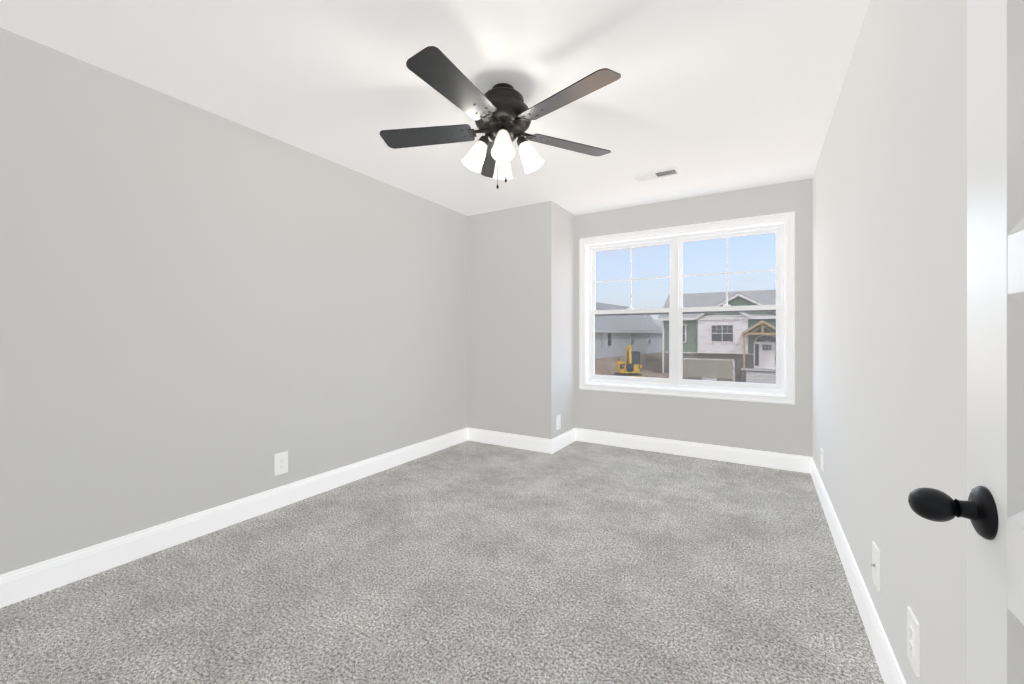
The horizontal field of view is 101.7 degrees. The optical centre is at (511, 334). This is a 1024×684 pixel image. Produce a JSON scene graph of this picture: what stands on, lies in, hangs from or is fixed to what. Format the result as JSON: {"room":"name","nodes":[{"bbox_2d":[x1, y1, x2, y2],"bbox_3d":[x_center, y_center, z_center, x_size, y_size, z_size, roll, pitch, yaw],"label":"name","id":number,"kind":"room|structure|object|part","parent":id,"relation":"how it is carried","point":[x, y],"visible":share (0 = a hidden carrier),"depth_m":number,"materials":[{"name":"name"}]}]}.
{"room":"empty bedroom","nodes":[
{"label":"empty bedroom","id":0,"kind":"room"},
{"bbox_2d":[0,27,466,574],"bbox_3d":[-1.746,-0.074,2.573,0.140,2.440,6.120,0,0,31],"label":"wall","id":1,"kind":"structure","parent":0,"point":[200,309],"depth_m":2.31,"materials":[{"name":"grey paint"}]},
{"bbox_2d":[0,427,467,607],"bbox_3d":[-1.724,1.079,2.459,0.014,0.134,4.845,0,0,31],"label":"baseboard","id":2,"kind":"structure","parent":1,"relation":"attached to","point":[21,584],"depth_m":2.30,"materials":[{"name":"white paint"}]},
{"bbox_2d":[274,451,287,475],"bbox_3d":[-1.538,0.858,2.776,0.008,0.140,0.088,0,0,31],"label":"outlet","id":3,"kind":"object","parent":1,"relation":"attached to","point":[280,463],"visible":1,"depth_m":2.77,"materials":[{"name":"white plastic"}]},
{"bbox_2d":[0,0,869,215],"bbox_3d":[-0.352,-1.354,1.738,3.390,0.120,6.120,0,0,31],"label":"ceiling","id":4,"kind":"structure","parent":0,"point":[706,97],"depth_m":2.07,"materials":[{"name":"white paint"}]},
{"bbox_2d":[379,46,620,188],"bbox_3d":[-0.062,-1.027,2.157,1.311,0.534,1.270,0,0,31],"label":"fan","id":5,"kind":"object","parent":4,"relation":"hanging from","point":[502,115],"visible":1,"depth_m":2.09,"materials":[{"name":"black wood"}]},
{"bbox_3d":[-0.053,-1.143,2.181,0.588,0.303,0.569,0,0,31],"label":"motor","id":6,"kind":"part","parent":5,"relation":"part of","materials":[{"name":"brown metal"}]},
{"bbox_3d":[-0.054,-0.893,2.169,0.054,0.266,0.026,0,0,31],"label":"pull chain","id":7,"kind":"part","parent":5,"relation":"part of","materials":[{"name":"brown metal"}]},
{"bbox_3d":[-0.048,-0.941,2.197,0.393,0.164,0.393,0,0,31],"label":"shade glass","id":8,"kind":"part","parent":5,"relation":"part of","materials":[{"name":"white glass"}]},
{"bbox_2d":[631,167,680,181],"bbox_3d":[1.158,-1.287,3.363,0.356,0.014,0.156,0,0,31],"label":"ceiling vent","id":9,"kind":"object","parent":4,"relation":"in","point":[657,174],"visible":1,"depth_m":3.36,"materials":[{"name":"white metal"}]},
{"bbox_2d":[0,440,883,683],"bbox_3d":[-0.352,1.206,1.738,3.390,0.120,6.120,0,0,31],"label":"floor","id":10,"kind":"structure","parent":0,"point":[475,562],"depth_m":1.87,"materials":[{"name":"grey carpet"}]},
{"bbox_2d":[467,201,574,438],"bbox_3d":[0.098,-0.074,4.532,1.010,2.440,0.585,0,0,31],"label":"wall","id":11,"kind":"structure","parent":0,"point":[520,320],"depth_m":4.26,"materials":[{"name":"grey paint"}]},
{"bbox_2d":[468,428,555,453],"bbox_3d":[-0.037,1.079,4.263,0.994,0.134,0.014,0,0,31],"label":"baseboard","id":12,"kind":"structure","parent":11,"relation":"attached to","point":[537,444],"depth_m":4.23,"materials":[{"name":"white paint"}]},
{"bbox_2d":[556,415,559,429],"bbox_3d":[0.464,0.874,4.152,0.008,0.140,0.088,0,0,31],"label":"outlet","id":13,"kind":"object","parent":11,"relation":"attached to","point":[557,422],"visible":1,"depth_m":4.13,"materials":[{"name":"white plastic"}]},
{"bbox_2d":[553,428,575,450],"bbox_3d":[0.533,1.079,4.262,0.014,0.134,0.540,0,0,31],"label":"baseboard","id":14,"kind":"structure","parent":11,"relation":"attached to","point":[568,437],"depth_m":4.27,"materials":[{"name":"white paint"}]},
{"bbox_2d":[575,178,811,456],"bbox_3d":[1.185,-0.074,4.303,3.110,2.440,0.140,0,0,31],"label":"wall","id":15,"kind":"structure","parent":0,"point":[776,428],"depth_m":3.80,"materials":[{"name":"grey paint"}]},
{"bbox_2d":[579,212,794,404],"bbox_3d":[1.588,-0.223,4.051,1.918,1.619,0.158,0,0,31],"label":"window unit","id":16,"kind":"structure","parent":15,"relation":"in","point":[704,311],"depth_m":3.99,"materials":[{"name":"white plastic"}]},
{"bbox_2d":[576,428,807,472],"bbox_3d":[1.570,1.079,3.982,2.080,0.134,0.014,0,0,31],"label":"baseboard","id":17,"kind":"structure","parent":15,"relation":"attached to","point":[790,462],"depth_m":3.87,"materials":[{"name":"white paint"}]},
{"bbox_2d":[812,0,966,683],"bbox_3d":[1.468,-0.074,1.613,0.140,2.440,4.465,0,0,31],"label":"wall","id":18,"kind":"structure","parent":0,"point":[889,306],"depth_m":1.27,"materials":[{"name":"grey paint"}]},
{"bbox_2d":[821,448,822,470],"bbox_3d":[2.135,0.861,2.871,0.008,0.140,0.088,0,0,31],"label":"electrical outlet","id":19,"kind":"object","parent":18,"relation":"attached to","point":[821,459],"visible":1,"depth_m":2.86,"materials":[{"name":"white plastic"}]},
{"bbox_2d":[808,457,905,683],"bbox_3d":[1.395,1.079,1.641,0.014,0.134,4.210,0,0,31],"label":"baseboard","id":20,"kind":"structure","parent":18,"relation":"attached to","point":[889,668],"depth_m":1.69,"materials":[{"name":"white paint"}]},
{"bbox_2d":[871,541,879,590],"bbox_3d":[1.320,0.841,1.518,0.016,0.140,0.088,0,0,31],"label":"outlet plate","id":21,"kind":"object","parent":18,"relation":"attached to","point":[875,564],"visible":0.98,"depth_m":1.51,"materials":[{"name":"white plastic"}]},
{"bbox_2d":[907,606,919,677],"bbox_3d":[1.101,0.841,1.145,0.008,0.140,0.088,0,0,31],"label":"electrical outlet","id":22,"kind":"object","parent":18,"relation":"attached to","point":[913,640],"visible":1,"depth_m":1.13,"materials":[{"name":"white plastic"}]},
{"bbox_3d":[-1.044,-0.074,0.582,3.110,2.440,0.115,0,0,31],"label":"wall","id":23,"kind":"structure","parent":0,"visible":0},
{"bbox_2d":[967,0,1023,683],"bbox_3d":[0.453,0.119,0.236,0.035,2.030,0.810,0,0,31],"label":"door","id":24,"kind":"structure","parent":23,"relation":"in","point":[995,310],"depth_m":0.52,"materials":[{"name":"white paint"}]},
{"bbox_2d":[908,486,998,539],"bbox_3d":[0.635,0.231,0.545,0.178,0.066,0.094,0,0,31],"label":"door knob","id":25,"kind":"object","parent":24,"relation":"attached to","point":[978,508],"depth_m":0.54,"materials":[{"name":"black metal"}]}
]}

